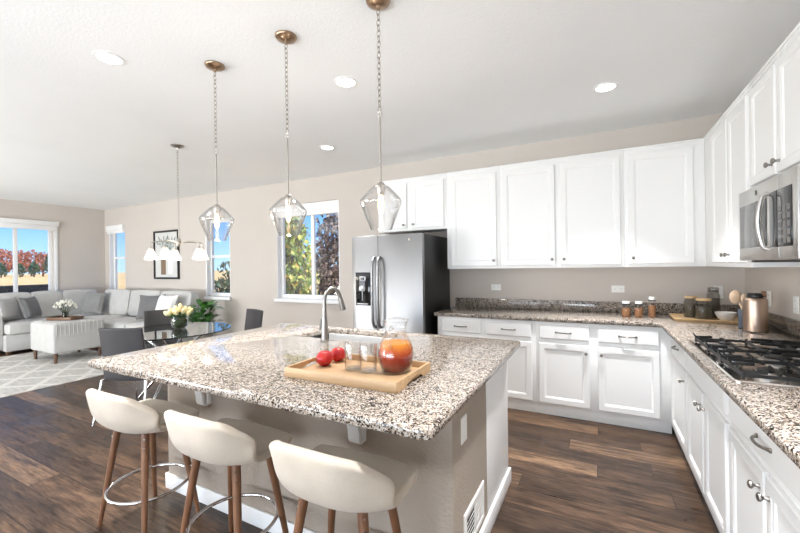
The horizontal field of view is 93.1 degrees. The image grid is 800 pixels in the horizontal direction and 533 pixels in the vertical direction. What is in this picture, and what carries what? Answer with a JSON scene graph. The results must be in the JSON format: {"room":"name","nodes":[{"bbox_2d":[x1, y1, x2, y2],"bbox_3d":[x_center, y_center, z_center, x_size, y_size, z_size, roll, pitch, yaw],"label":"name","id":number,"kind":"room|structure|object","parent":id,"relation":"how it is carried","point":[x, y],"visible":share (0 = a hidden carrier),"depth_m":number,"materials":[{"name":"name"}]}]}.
{"room":"kitchen","nodes":[
{"label":"kitchen","id":0,"kind":"room"},
{"bbox_2d":[0,199,105,292],"bbox_3d":[-8.414,0.145,5.119,0.140,2.756,7.630,-1,0,28],"label":"wall","id":1,"kind":"structure","parent":0,"point":[80,231],"depth_m":7.97,"materials":[{"name":"beige paint"}]},
{"bbox_2d":[0,218,58,291],"bbox_3d":[-7.315,0.025,7.119,0.195,1.845,1.395,-1,0,28],"label":"window","id":2,"kind":"structure","parent":1,"relation":"in","point":[15,224],"depth_m":7.41,"materials":[{"name":"white paint"}]},
{"bbox_2d":[0,347,718,532],"bbox_3d":[-3.503,1.514,2.548,11.190,0.120,7.910,-1,0,28],"label":"floor","id":3,"kind":"structure","parent":0,"point":[569,475],"depth_m":2.52,"materials":[{"name":"brown wood"}]},
{"bbox_2d":[0,349,103,397],"bbox_3d":[-5.631,1.478,4.993,2.790,0.011,3.180,-1,0,28],"label":"area rug","id":4,"kind":"object","parent":3,"relation":"on","point":[19,373],"visible":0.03,"depth_m":5.31,"materials":[{"name":"carpet"}]},
{"bbox_2d":[30,317,103,363],"bbox_3d":[-5.366,1.165,6.128,0.810,0.606,0.670,-1,0,28],"label":"ottoman","id":5,"kind":"object","parent":4,"relation":"on","point":[54,337],"visible":0.85,"depth_m":5.89,"materials":[{"name":"grey fabric"}]},
{"bbox_2d":[46,316,83,320],"bbox_3d":[-5.446,0.838,6.168,0.400,0.044,0.240,-1,0,2],"label":"tray","id":6,"kind":"object","parent":5,"relation":"on","point":[55,317],"visible":1,"depth_m":6.09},
{"bbox_2d":[53,299,77,317],"bbox_3d":[-5.447,0.691,6.175,0.306,0.316,0.310,-1,0,-37],"label":"flower vase","id":7,"kind":"object","parent":6,"relation":"on","point":[69,304],"visible":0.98,"depth_m":6.16,"materials":[{"name":"clear glass"}]},
{"bbox_2d":[0,289,208,354],"bbox_3d":[-5.407,0.963,6.662,3.605,1.033,1.990,-1,0,28],"label":"sectional sofa","id":8,"kind":"object","parent":3,"relation":"on","point":[121,306],"visible":0.4,"depth_m":6.96,"materials":[{"name":"grey fabric"}]},
{"bbox_2d":[0,297,20,319],"bbox_3d":[-6.878,0.736,6.626,0.199,0.384,0.400,-1,0,-4],"label":"throw pillow","id":9,"kind":"object","parent":8,"relation":"on","point":[9,308],"visible":0.97,"depth_m":6.61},
{"bbox_2d":[0,292,31,320],"bbox_3d":[-7.016,0.726,6.857,0.252,0.515,0.502,-1,0,28],"label":"cushion","id":10,"kind":"object","parent":8,"relation":"on","point":[16,295],"depth_m":6.86,"materials":[{"name":"grey fabric"}]},
{"bbox_2d":[3,317,47,334],"bbox_3d":[-6.691,1.059,6.920,0.710,0.219,0.890,-1,0,28],"label":"seat cushion","id":11,"kind":"object","parent":8,"relation":"on","point":[11,326],"depth_m":6.56,"materials":[{"name":"grey fabric"}]},
{"bbox_2d":[18,296,41,318],"bbox_3d":[-6.629,0.733,6.800,0.203,0.382,0.400,-1,0,-15],"label":"throw pillow","id":12,"kind":"object","parent":8,"relation":"on","point":[30,307],"visible":1,"depth_m":6.70,"materials":[{"name":"fabric"}]},
{"bbox_2d":[30,291,63,317],"bbox_3d":[-6.797,0.723,7.273,0.252,0.515,0.482,-1,0,28],"label":"cushion","id":13,"kind":"object","parent":8,"relation":"on","point":[46,299],"depth_m":7.24,"materials":[{"name":"grey fabric"}]},
{"bbox_2d":[61,289,96,314],"bbox_3d":[-6.551,0.720,7.742,0.252,0.515,0.592,-1,0,28],"label":"cushion","id":14,"kind":"object","parent":8,"relation":"on","point":[77,296],"depth_m":7.62,"materials":[{"name":"grey fabric"}]},
{"bbox_2d":[68,313,106,316],"bbox_3d":[-6.318,1.054,7.630,0.710,0.219,0.746,-1,0,28],"label":"seat cushion","id":15,"kind":"object","parent":8,"relation":"on","point":[70,314],"depth_m":7.51,"materials":[{"name":"grey fabric"}]},
{"bbox_2d":[81,293,105,314],"bbox_3d":[-6.003,0.724,7.431,0.440,0.423,0.206,-1,0,8],"label":"throw pillow","id":16,"kind":"object","parent":8,"relation":"on","point":[93,303],"visible":1,"depth_m":7.37,"materials":[{"name":"fabric"}]},
{"bbox_2d":[87,314,135,319],"bbox_3d":[-5.620,1.044,7.238,0.920,0.219,0.790,-1,0,28],"label":"seat cushion","id":17,"kind":"object","parent":8,"relation":"on","point":[104,316],"depth_m":7.16,"materials":[{"name":"grey fabric"}]},
{"bbox_2d":[102,289,132,314],"bbox_3d":[-5.590,0.706,7.552,0.932,0.515,0.252,-1,0,28],"label":"cushion","id":18,"kind":"object","parent":8,"relation":"on","point":[116,302],"depth_m":7.42,"materials":[{"name":"grey fabric"}]},
{"bbox_2d":[104,316,143,327],"bbox_3d":[-4.804,1.033,6.809,0.956,0.219,0.790,-1,0,28],"label":"seat cushion","id":19,"kind":"object","parent":8,"relation":"on","point":[121,322],"depth_m":6.50,"materials":[{"name":"grey fabric"}]},
{"bbox_2d":[128,290,162,315],"bbox_3d":[-4.731,0.694,7.101,0.952,0.515,0.252,-1,0,28],"label":"cushion","id":20,"kind":"object","parent":8,"relation":"on","point":[134,296],"depth_m":7.11,"materials":[{"name":"grey fabric"}]},
{"bbox_2d":[136,294,165,319],"bbox_3d":[-4.312,0.700,6.565,0.440,0.423,0.206,-1,0,-4],"label":"throw pillow","id":21,"kind":"object","parent":8,"relation":"on","point":[147,303],"visible":0.54,"depth_m":6.50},
{"bbox_2d":[125,321,194,327],"bbox_3d":[-4.007,1.022,6.390,0.876,0.219,0.790,-1,0,28],"label":"seat cushion","id":22,"kind":"object","parent":8,"relation":"on","point":[135,324],"depth_m":6.18,"materials":[{"name":"grey fabric"}]},
{"bbox_2d":[155,295,177,309],"bbox_3d":[-3.914,0.695,6.333,0.460,0.440,0.215,-1,0,25],"label":"throw pillow","id":23,"kind":"object","parent":8,"relation":"on","point":[164,302],"visible":0.47,"depth_m":6.28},
{"bbox_2d":[161,291,198,319],"bbox_3d":[-3.899,0.683,6.663,0.892,0.515,0.252,-1,0,28],"label":"cushion","id":24,"kind":"object","parent":8,"relation":"on","point":[189,298],"depth_m":6.48,"materials":[{"name":"grey fabric"}]},
{"bbox_2d":[92,328,147,425],"bbox_3d":[-2.507,0.993,3.642,0.490,0.877,0.540,-1,0,4],"label":"dining chair","id":25,"kind":"object","parent":3,"relation":"on","point":[113,341],"visible":0.54,"depth_m":3.41,"materials":[{"name":"grey fabric"}]},
{"bbox_2d":[86,388,201,532],"bbox_3d":[-1.416,1.029,2.104,0.538,0.794,0.457,-1,0,28],"label":"bar stool","id":26,"kind":"object","parent":3,"relation":"on","point":[119,414],"visible":0.88,"depth_m":1.94,"materials":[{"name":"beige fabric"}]},
{"bbox_2d":[144,309,182,387],"bbox_3d":[-2.951,0.999,4.760,0.490,0.877,0.540,-1,0,-37],"label":"dining chair","id":27,"kind":"object","parent":3,"relation":"on","point":[153,317],"visible":0.3,"depth_m":4.86,"materials":[{"name":"grey fabric"}]},
{"bbox_2d":[136,322,230,398],"bbox_3d":[-2.469,1.069,4.130,1.160,0.758,1.160,-1,0,28],"label":"dining table","id":28,"kind":"object","parent":3,"relation":"on","point":[161,332],"visible":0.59,"depth_m":4.07,"materials":[{"name":"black glass"}]},
{"bbox_2d":[163,303,192,328],"bbox_3d":[-2.457,0.552,4.238,0.304,0.272,0.295,-1,0,28],"label":"tulip vase","id":29,"kind":"object","parent":28,"relation":"on","point":[180,320],"visible":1,"depth_m":4.18,"materials":[{"name":"clear glass"}]},
{"bbox_2d":[185,299,224,339],"bbox_3d":[-3.219,0.995,6.174,0.658,0.909,0.712,-1,0,28],"label":"potted plant","id":30,"kind":"object","parent":3,"relation":"on","point":[207,317],"visible":0.48,"depth_m":6.13,"materials":[{"name":"green plant"}]},
{"bbox_2d":[164,409,291,532],"bbox_3d":[-0.801,1.021,1.780,0.538,0.794,0.457,-1,0,28],"label":"bar stool","id":31,"kind":"object","parent":3,"relation":"on","point":[231,443],"visible":0.98,"depth_m":1.62,"materials":[{"name":"beige fabric"}]},
{"bbox_2d":[244,309,262,330],"bbox_3d":[-1.978,0.985,4.651,0.490,0.877,0.540,-1,0,43],"label":"dining chair","id":32,"kind":"object","parent":3,"relation":"on","point":[254,317],"visible":0.27,"depth_m":4.83,"materials":[{"name":"grey fabric"}]},
{"bbox_2d":[165,333,510,532],"bbox_3d":[-0.450,0.970,2.358,1.974,0.882,1.265,-1,0,28],"label":"kitchen island","id":33,"kind":"object","parent":3,"relation":"on","point":[462,483],"visible":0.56,"depth_m":1.90,"materials":[{"name":"beige paint"}]},
{"bbox_2d":[88,323,519,440],"bbox_3d":[-0.470,0.516,2.265,2.048,0.038,1.495,-1,0,28],"label":"island countertop","id":34,"kind":"structure","parent":33,"relation":"on","point":[248,366],"depth_m":1.80,"materials":[{"name":"stone"}]},
{"bbox_2d":[318,287,345,341],"bbox_3d":[-0.469,0.316,2.586,0.193,0.360,0.096,-1,0,-44],"label":"kitchen faucet","id":35,"kind":"object","parent":34,"relation":"on","point":[323,328],"visible":1,"depth_m":2.52,"materials":[{"name":"silver metal"}]},
{"bbox_2d":[284,353,430,393],"bbox_3d":[-0.190,0.471,1.738,0.570,0.042,0.350,-1,0,27],"label":"serving tray","id":36,"kind":"object","parent":34,"relation":"on","point":[335,372],"visible":0.8,"depth_m":1.67,"materials":[{"name":"brown wood"}]},
{"bbox_2d":[316,349,332,365],"bbox_3d":[-0.366,0.440,1.839,0.082,0.083,0.082,-1,0,6],"label":"apple","id":37,"kind":"object","parent":36,"relation":"on","point":[325,357],"visible":1,"depth_m":1.81,"materials":[{"name":"red plant"}]},
{"bbox_2d":[331,346,345,360],"bbox_3d":[-0.315,0.441,1.925,0.078,0.079,0.078,-1,0,-24],"label":"apple","id":38,"kind":"object","parent":36,"relation":"on","point":[338,352],"visible":0.9,"depth_m":1.90,"materials":[{"name":"red plant"}]},
{"bbox_2d":[344,342,361,371],"bbox_3d":[-0.218,0.416,1.762,0.080,0.126,0.080,-1,0,28],"label":"drinking glass","id":39,"kind":"object","parent":36,"relation":"on","point":[344,342],"visible":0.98,"depth_m":1.75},
{"bbox_2d":[359,343,376,373],"bbox_3d":[-0.144,0.415,1.722,0.080,0.126,0.080,-1,0,28],"label":"drinking glass","id":40,"kind":"object","parent":36,"relation":"on","point":[376,343],"visible":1,"depth_m":1.72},
{"bbox_2d":[378,317,413,374],"bbox_3d":[-0.019,0.357,1.721,0.166,0.238,0.166,-1,0,-33],"label":"pitcher","id":41,"kind":"object","parent":36,"relation":"on","point":[395,356],"visible":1,"depth_m":1.66,"materials":[{"name":"clear glass"}]},
{"bbox_2d":[461,413,466,444],"bbox_3d":[0.282,0.716,1.670,0.006,0.115,0.070,-1,0,28],"label":"outlet plate","id":42,"kind":"object","parent":33,"relation":"attached to","point":[463,415],"depth_m":1.66,"materials":[{"name":"white plastic"}]},
{"bbox_2d":[463,480,484,532],"bbox_3d":[0.355,1.183,1.794,0.008,0.185,0.310,-1,0,28],"label":"vent grille","id":43,"kind":"object","parent":33,"relation":"attached to","point":[473,514],"depth_m":1.79,"materials":[{"name":"white"}]},
{"bbox_2d":[269,440,417,532],"bbox_3d":[-0.217,1.012,1.462,0.538,0.794,0.457,-1,0,28],"label":"bar stool","id":44,"kind":"object","parent":3,"relation":"on","point":[334,478],"visible":1,"depth_m":1.27,"materials":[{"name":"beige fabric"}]},
{"bbox_2d":[352,233,449,333],"bbox_3d":[0.017,0.528,4.455,0.880,1.751,0.905,-1,0,28],"label":"refrigerator","id":45,"kind":"object","parent":3,"relation":"on","point":[395,277],"visible":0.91,"depth_m":4.12,"materials":[{"name":"silver"}]},
{"bbox_2d":[438,316,536,412],"bbox_3d":[0.986,0.953,4.074,0.988,0.874,0.713,-1,0,28],"label":"base cabinet","id":46,"kind":"object","parent":3,"relation":"on","point":[521,366],"visible":0.52,"depth_m":3.66,"materials":[{"name":"white paint"}]},
{"bbox_2d":[535,321,671,433],"bbox_3d":[1.889,0.941,3.599,1.049,0.874,0.713,-1,0,28],"label":"base cabinet","id":47,"kind":"object","parent":3,"relation":"on","point":[619,375],"visible":0.97,"depth_m":3.29,"materials":[{"name":"white paint"}]},
{"bbox_2d":[671,338,694,476],"bbox_3d":[2.468,0.932,2.943,0.688,0.874,1.343,-1,0,28],"label":"base cabinet","id":48,"kind":"object","parent":3,"relation":"on","point":[679,370],"visible":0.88,"depth_m":2.73,"materials":[{"name":"white paint"}]},
{"bbox_2d":[434,297,799,468],"bbox_3d":[0.932,0.445,2.202,2.709,0.140,4.099,-1,0,28],"label":"countertop","id":49,"kind":"structure","parent":48,"relation":"on","point":[775,410],"depth_m":2.75,"materials":[{"name":"stone"}]},
{"bbox_2d":[621,301,630,316],"bbox_3d":[2.069,0.389,3.469,0.078,0.141,0.078,-1,0,28],"label":"spice jar","id":50,"kind":"object","parent":49,"relation":"on","point":[625,312],"visible":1,"depth_m":3.44,"materials":[{"name":"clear glass"}]},
{"bbox_2d":[634,301,643,317],"bbox_3d":[2.164,0.388,3.435,0.075,0.141,0.075,-1,0,28],"label":"spice jar","id":51,"kind":"object","parent":49,"relation":"on","point":[638,312],"visible":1,"depth_m":3.41,"materials":[{"name":"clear glass"}]},
{"bbox_2d":[648,297,655,317],"bbox_3d":[2.267,0.365,3.409,0.064,0.184,0.064,-1,0,28],"label":"spice jar","id":52,"kind":"object","parent":49,"relation":"on","point":[651,308],"visible":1,"depth_m":3.39,"materials":[{"name":"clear glass"}]},
{"bbox_2d":[669,313,737,323],"bbox_3d":[2.616,0.439,3.170,0.570,0.027,0.370,-1,0,30],"label":"serving board","id":53,"kind":"object","parent":49,"relation":"on","point":[677,317],"visible":0.52,"depth_m":3.10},
{"bbox_2d":[684,296,697,317],"bbox_3d":[2.528,0.347,3.295,0.100,0.184,0.100,-1,0,28],"label":"storage jar","id":54,"kind":"object","parent":53,"relation":"on","point":[689,308],"visible":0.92,"depth_m":3.26,"materials":[{"name":"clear glass"}]},
{"bbox_2d":[695,298,712,319],"bbox_3d":[2.530,0.352,3.158,0.116,0.174,0.116,-1,0,28],"label":"storage jar","id":55,"kind":"object","parent":53,"relation":"on","point":[701,312],"visible":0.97,"depth_m":3.12,"materials":[{"name":"clear glass"}]},
{"bbox_2d":[706,287,719,317],"bbox_3d":[2.681,0.308,3.242,0.090,0.258,0.090,-1,0,28],"label":"storage jar","id":56,"kind":"object","parent":53,"relation":"on","point":[715,301],"visible":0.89,"depth_m":3.21,"materials":[{"name":"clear glass"}]},
{"bbox_2d":[714,311,736,320],"bbox_3d":[2.631,0.403,3.060,0.142,0.071,0.142,-1,0,28],"label":"bowl","id":57,"kind":"object","parent":53,"relation":"on","point":[722,315],"visible":0.95,"depth_m":3.03,"materials":[{"name":"grey ceramic"}]},
{"bbox_2d":[738,309,742,328],"bbox_3d":[2.514,0.384,2.783,0.050,0.139,0.050,-1,0,28],"label":"utensil crock","id":58,"kind":"object","parent":49,"relation":"on","point":[740,312],"visible":0.62,"depth_m":2.77,"materials":[{"name":"blue stone"}]},
{"bbox_2d":[729,290,741,306],"bbox_3d":[2.495,0.305,2.805,0.085,0.260,0.029,-1,0,43],"label":"wooden spoon","id":59,"kind":"object","parent":58,"relation":"in","point":[735,296],"visible":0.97,"depth_m":2.80,"materials":[{"name":"brown wood"}]},
{"bbox_2d":[689,332,799,388],"bbox_3d":[1.799,0.431,1.811,0.532,0.066,0.905,-1,0,28],"label":"gas cooktop","id":60,"kind":"object","parent":49,"relation":"in","point":[775,363],"visible":1,"depth_m":1.78,"materials":[{"name":"silver metal"}]},
{"bbox_2d":[742,291,768,332],"bbox_3d":[2.485,0.312,2.650,0.132,0.283,0.132,-1,0,28],"label":"copper canister","id":61,"kind":"object","parent":49,"relation":"on","point":[755,307],"visible":1,"depth_m":2.60,"materials":[{"name":"gold"}]},
{"bbox_2d":[686,353,731,532],"bbox_3d":[1.944,0.940,1.948,0.688,0.874,0.903,-1,0,28],"label":"base cabinet","id":62,"kind":"object","parent":3,"relation":"on","point":[709,423],"visible":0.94,"depth_m":1.98,"materials":[{"name":"white paint"}]},
{"bbox_2d":[729,397,799,532],"bbox_3d":[1.529,0.946,1.158,0.688,0.874,0.878,-1,0,28],"label":"base cabinet","id":63,"kind":"object","parent":3,"relation":"on","point":[764,482],"visible":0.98,"depth_m":1.35,"materials":[{"name":"white paint"}]},
{"bbox_2d":[0,0,799,209],"bbox_3d":[-3.544,-1.377,2.548,11.190,0.150,7.910,-1,0,28],"label":"ceiling","id":64,"kind":"structure","parent":0,"point":[458,77],"depth_m":2.74,"materials":[{"name":"paint"}]},
{"bbox_2d":[92,50,125,65],"bbox_3d":[-1.848,-1.321,2.408,0.170,0.008,0.170,-1,0,28],"label":"recessed light","id":65,"kind":"object","parent":64,"relation":"in","point":[105,57],"visible":1,"depth_m":2.40,"materials":[{"name":"white paint"}]},
{"bbox_2d":[144,144,208,259],"bbox_3d":[-2.400,-0.696,4.139,0.620,1.241,0.612,-1,0,28],"label":"chandelier","id":66,"kind":"object","parent":64,"relation":"hanging from","point":[200,253],"visible":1,"depth_m":4.07,"materials":[{"name":"white glass"}]},
{"bbox_2d":[199,60,234,240],"bbox_3d":[-1.219,-0.752,2.511,0.214,1.162,0.214,-1,0,28],"label":"pendant lamp","id":67,"kind":"object","parent":64,"relation":"hanging from","point":[215,66],"visible":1,"depth_m":2.50,"materials":[{"name":"silver metal"}]},
{"bbox_2d":[213,204,220,214],"bbox_3d":[-1.214,-0.380,2.511,0.050,0.069,0.050,-1,0,28],"label":"socket","id":68,"kind":"object","parent":67,"relation":"attached to","point":[216,207],"depth_m":2.49,"materials":[{"name":"grey metal"}]},
{"bbox_2d":[269,30,306,235],"bbox_3d":[-0.657,-0.760,2.209,0.214,1.162,0.214,-1,0,28],"label":"pendant lamp","id":69,"kind":"object","parent":64,"relation":"hanging from","point":[286,37],"visible":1,"depth_m":2.20,"materials":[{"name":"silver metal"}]},
{"bbox_2d":[284,194,292,205],"bbox_3d":[-0.652,-0.387,2.209,0.050,0.069,0.050,-1,0,28],"label":"socket","id":70,"kind":"object","parent":69,"relation":"attached to","point":[288,199],"depth_m":2.19,"materials":[{"name":"grey metal"}]},
{"bbox_2d":[320,145,334,149],"bbox_3d":[-0.818,-1.335,4.261,0.170,0.008,0.170,-1,0,28],"label":"recessed light","id":71,"kind":"object","parent":64,"relation":"in","point":[324,147],"visible":1,"depth_m":4.25,"materials":[{"name":"white paint"}]},
{"bbox_2d":[334,76,356,87],"bbox_3d":[-0.397,-1.341,2.763,0.170,0.008,0.170,-1,0,28],"label":"recessed light","id":72,"kind":"object","parent":64,"relation":"in","point":[342,81],"visible":1,"depth_m":2.76,"materials":[{"name":"white paint"}]},
{"bbox_2d":[360,0,401,229],"bbox_3d":[-0.103,-0.768,1.924,0.214,1.162,0.214,-1,0,28],"label":"pendant lamp","id":73,"kind":"object","parent":64,"relation":"hanging from","point":[376,5],"visible":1,"depth_m":1.92,"materials":[{"name":"silver metal"}]},
{"bbox_2d":[376,182,385,195],"bbox_3d":[-0.098,-0.395,1.924,0.050,0.069,0.050,-1,0,28],"label":"socket","id":74,"kind":"object","parent":73,"relation":"attached to","point":[380,186],"depth_m":1.91,"materials":[{"name":"grey metal"}]},
{"bbox_2d":[593,82,617,92],"bbox_3d":[1.574,-1.369,2.902,0.170,0.008,0.170,-1,0,28],"label":"recessed light","id":75,"kind":"object","parent":64,"relation":"in","point":[608,86],"visible":1,"depth_m":2.90,"materials":[{"name":"white paint"}]},
{"bbox_2d":[105,113,744,335],"bbox_3d":[-1.716,0.051,5.986,10.910,2.756,0.140,-1,0,28],"label":"wall","id":76,"kind":"structure","parent":0,"point":[253,233],"depth_m":5.39,"materials":[{"name":"beige paint"}]},
{"bbox_2d":[106,224,124,288],"bbox_3d":[-6.137,-0.012,8.270,0.660,1.765,0.180,-1,0,28],"label":"window","id":77,"kind":"structure","parent":76,"relation":"in","point":[112,230],"depth_m":8.40,"materials":[{"name":"white paint"}]},
{"bbox_2d":[153,229,179,278],"bbox_3d":[-4.551,-0.229,7.377,0.805,0.945,0.031,-1,0,28],"label":"framed print","id":78,"kind":"object","parent":76,"relation":"attached to","point":[163,268],"visible":0.75,"depth_m":7.38,"materials":[{"name":"black plastic"}]},
{"bbox_2d":[204,217,231,299],"bbox_3d":[-3.190,-0.133,6.723,0.680,1.435,0.175,-1,0,28],"label":"window","id":79,"kind":"structure","parent":76,"relation":"in","point":[209,224],"depth_m":6.86,"materials":[{"name":"white paint"}]},
{"bbox_2d":[274,199,339,303],"bbox_3d":[-1.396,-0.208,5.774,1.280,1.515,0.185,-1,0,28],"label":"window","id":80,"kind":"structure","parent":76,"relation":"in","point":[332,206],"depth_m":5.81,"materials":[{"name":"white paint"}]},
{"bbox_2d":[378,173,446,233],"bbox_3d":[0.198,-0.745,4.662,0.908,0.635,0.403,-1,0,28],"label":"upper cabinet","id":81,"kind":"object","parent":76,"relation":"attached to","point":[423,209],"visible":0.82,"depth_m":4.49,"materials":[{"name":"white paint"}]},
{"bbox_2d":[446,166,500,268],"bbox_3d":[0.869,-0.525,4.311,0.598,1.095,0.403,-1,0,28],"label":"upper cabinet","id":82,"kind":"object","parent":76,"relation":"attached to","point":[473,195],"visible":0.91,"depth_m":4.16,"materials":[{"name":"white paint"}]},
{"bbox_2d":[491,284,500,289],"bbox_3d":[1.120,0.241,4.412,0.115,0.070,0.009,-1,0,28],"label":"wall outlet","id":83,"kind":"object","parent":76,"relation":"attached to","point":[493,286],"visible":1,"depth_m":4.41,"materials":[{"name":"white plastic"}]},
{"bbox_2d":[499,149,624,267],"bbox_3d":[1.639,-0.535,3.906,1.138,1.095,0.403,-1,0,28],"label":"upper cabinet","id":84,"kind":"object","parent":76,"relation":"attached to","point":[568,211],"visible":1,"depth_m":3.73,"materials":[{"name":"white paint"}]},
{"bbox_2d":[455,297,740,315],"bbox_3d":[1.871,0.413,4.012,2.688,0.102,0.020,-1,0,28],"label":"backsplash","id":85,"kind":"structure","parent":76,"relation":"attached to","point":[662,308],"depth_m":4.02,"materials":[{"name":"stone"}]},
{"bbox_2d":[611,286,624,292],"bbox_3d":[2.208,0.229,3.840,0.115,0.070,0.009,-1,0,28],"label":"wall outlet","id":86,"kind":"object","parent":76,"relation":"attached to","point":[616,289],"visible":1,"depth_m":3.84,"materials":[{"name":"white plastic"}]},
{"bbox_2d":[623,138,705,266],"bbox_3d":[2.408,-0.546,3.502,0.596,1.095,0.403,-1,0,28],"label":"upper cabinet","id":87,"kind":"object","parent":76,"relation":"attached to","point":[665,224],"visible":0.88,"depth_m":3.35,"materials":[{"name":"white paint"}]},
{"bbox_2d":[714,286,723,297],"bbox_3d":[2.917,0.234,3.468,0.070,0.115,0.009,-1,0,28],"label":"wall outlet","id":88,"kind":"object","parent":76,"relation":"attached to","point":[720,294],"visible":0.94,"depth_m":3.46,"materials":[{"name":"white plastic"}]},
{"bbox_2d":[745,267,799,320],"bbox_3d":[1.366,0.008,-0.023,0.140,2.756,7.630,-1,0,28],"label":"wall","id":89,"kind":"structure","parent":0,"point":[783,283],"depth_m":2.76,"materials":[{"name":"beige paint"}]},
{"bbox_2d":[703,84,799,266],"bbox_3d":[2.552,-0.548,2.826,0.391,1.095,1.453,-1,0,28],"label":"upper cabinet","id":90,"kind":"object","parent":89,"relation":"attached to","point":[726,144],"visible":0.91,"depth_m":2.61,"materials":[{"name":"white paint"}]},
{"bbox_2d":[767,291,770,305],"bbox_3d":[2.823,0.245,2.902,0.009,0.115,0.070,-1,0,28],"label":"wall outlet","id":91,"kind":"object","parent":89,"relation":"attached to","point":[768,292],"visible":0.79,"depth_m":2.88,"materials":[{"name":"white plastic"}]},
{"bbox_2d":[749,22,799,187],"bbox_3d":[2.031,-0.763,1.841,0.391,0.650,0.768,-1,0,28],"label":"upper cabinet","id":92,"kind":"object","parent":89,"relation":"attached to","point":[774,95],"visible":0.97,"depth_m":1.88,"materials":[{"name":"white paint"}]},
{"bbox_2d":[739,165,799,261],"bbox_3d":[2.011,-0.228,1.856,0.451,0.410,0.760,-1,0,28],"label":"microwave","id":93,"kind":"object","parent":92,"relation":"attached to","point":[769,211],"visible":1,"depth_m":1.83,"materials":[{"name":"silver metal"}]},
{"bbox_2d":[768,312,799,336],"bbox_3d":[2.121,0.409,1.576,0.020,0.102,4.099,-1,0,28],"label":"backsplash","id":94,"kind":"structure","parent":89,"relation":"attached to","point":[789,325],"depth_m":2.61,"materials":[{"name":"stone"}]},
{"bbox_2d":[793,296,798,313],"bbox_3d":[2.613,0.253,2.503,0.009,0.115,0.070,-1,0,28],"label":"wall outlet","id":95,"kind":"object","parent":89,"relation":"attached to","point":[795,298],"visible":1,"depth_m":2.49,"materials":[{"name":"white plastic"}]},
{"label":"outside","id":96,"kind":"structure","parent":0,"visible":0},
{"bbox_2d":[0,269,336,293],"bbox_3d":[-65.149,2.927,262.835,480.000,0.020,395.370,-1,0,28],"label":"ground","id":97,"kind":"structure","parent":96,"point":[26,279],"depth_m":90.36,"materials":[{"name":"beige soil"}]},
{"bbox_2d":[0,248,7,265],"bbox_3d":[-160.747,-2.040,150.188,7.560,12.590,7.685,-1,0,28],"label":"autumn tree","id":98,"kind":"object","parent":97,"relation":"on","point":[1,250],"visible":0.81,"depth_m":151.19,"materials":[{"name":"red plant"}]},
{"bbox_2d":[0,262,8,277],"bbox_3d":[-145.334,1.190,137.975,4.157,5.699,4.025,-1,0,28],"label":"evergreen tree","id":99,"kind":"object","parent":97,"relation":"on","point":[4,271],"visible":1,"depth_m":137.96,"materials":[{"name":"green plant"}]},
{"bbox_2d":[0,248,12,276],"bbox_3d":[-164.832,-1.721,158.206,8.401,12.066,8.578,-1,0,28],"label":"autumn tree","id":100,"kind":"object","parent":97,"relation":"on","point":[8,254],"visible":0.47,"depth_m":157.94,"materials":[{"name":"red plant"}]},
{"bbox_2d":[10,249,32,276],"bbox_3d":[-149.832,-1.424,149.944,7.031,11.054,6.411,-1,0,28],"label":"autumn tree","id":101,"kind":"object","parent":97,"relation":"on","point":[21,254],"visible":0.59,"depth_m":149.57,"materials":[{"name":"red plant"}]},
{"bbox_2d":[18,263,25,276],"bbox_3d":[-138.367,1.278,138.100,3.738,5.328,3.552,-1,0,28],"label":"evergreen tree","id":102,"kind":"object","parent":97,"relation":"on","point":[20,266],"visible":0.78,"depth_m":137.84,"materials":[{"name":"green plant"}]},
{"bbox_2d":[19,249,42,275],"bbox_3d":[-155.801,-1.619,160.077,7.971,11.610,8.391,-1,0,28],"label":"autumn tree","id":103,"kind":"object","parent":97,"relation":"on","point":[32,250],"visible":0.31,"depth_m":159.65,"materials":[{"name":"red plant"}]},
{"bbox_2d":[27,261,41,276],"bbox_3d":[-133.250,0.874,137.930,4.151,5.993,3.874,-1,0,28],"label":"evergreen tree","id":104,"kind":"object","parent":97,"relation":"on","point":[33,264],"visible":1,"depth_m":137.61,"materials":[{"name":"green plant"}]},
{"bbox_2d":[30,252,47,276],"bbox_3d":[-143.148,-1.041,152.098,7.591,10.100,7.304,-1,0,28],"label":"autumn tree","id":105,"kind":"object","parent":97,"relation":"on","point":[41,255],"visible":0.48,"depth_m":150.52,"materials":[{"name":"red plant"}]},
{"bbox_2d":[42,254,47,272],"bbox_3d":[-125.925,-0.780,135.912,3.826,9.096,3.654,-1,0,28],"label":"evergreen tree","id":106,"kind":"object","parent":97,"relation":"on","point":[46,257],"visible":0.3,"depth_m":135.19,"materials":[{"name":"green plant"}]},
{"bbox_2d":[214,261,229,292],"bbox_3d":[-3.933,0.953,8.716,0.793,2.220,0.917,-1,0,28],"label":"shrub","id":107,"kind":"object","parent":97,"relation":"on","point":[220,284],"visible":0.12,"depth_m":8.59,"materials":[{"name":"green plant"}]},
{"bbox_2d":[285,216,319,294],"bbox_3d":[-2.214,0.319,7.410,1.230,3.440,1.070,-1,0,28],"label":"tree","id":108,"kind":"object","parent":97,"relation":"on","point":[294,246],"visible":0.27,"depth_m":7.20,"materials":[{"name":"green plant"}]},
{"bbox_2d":[310,213,338,294],"bbox_3d":[-1.340,0.206,8.180,1.323,3.641,1.070,-1,0,33],"label":"tree","id":109,"kind":"object","parent":97,"relation":"on","point":[329,273],"visible":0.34,"depth_m":7.97,"materials":[{"name":"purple plant"}]},
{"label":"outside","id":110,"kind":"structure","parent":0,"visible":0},
{"bbox_3d":[-226.386,5.185,31.273,410.040,0.020,164.630,-1,0,28],"label":"ground","id":111,"kind":"structure","parent":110,"visible":0},
{"bbox_2d":[0,284,47,292],"bbox_3d":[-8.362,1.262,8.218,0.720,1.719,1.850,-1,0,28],"label":"bench","id":112,"kind":"object","parent":111,"relation":"on","point":[38,287],"visible":0.02,"depth_m":8.13,"materials":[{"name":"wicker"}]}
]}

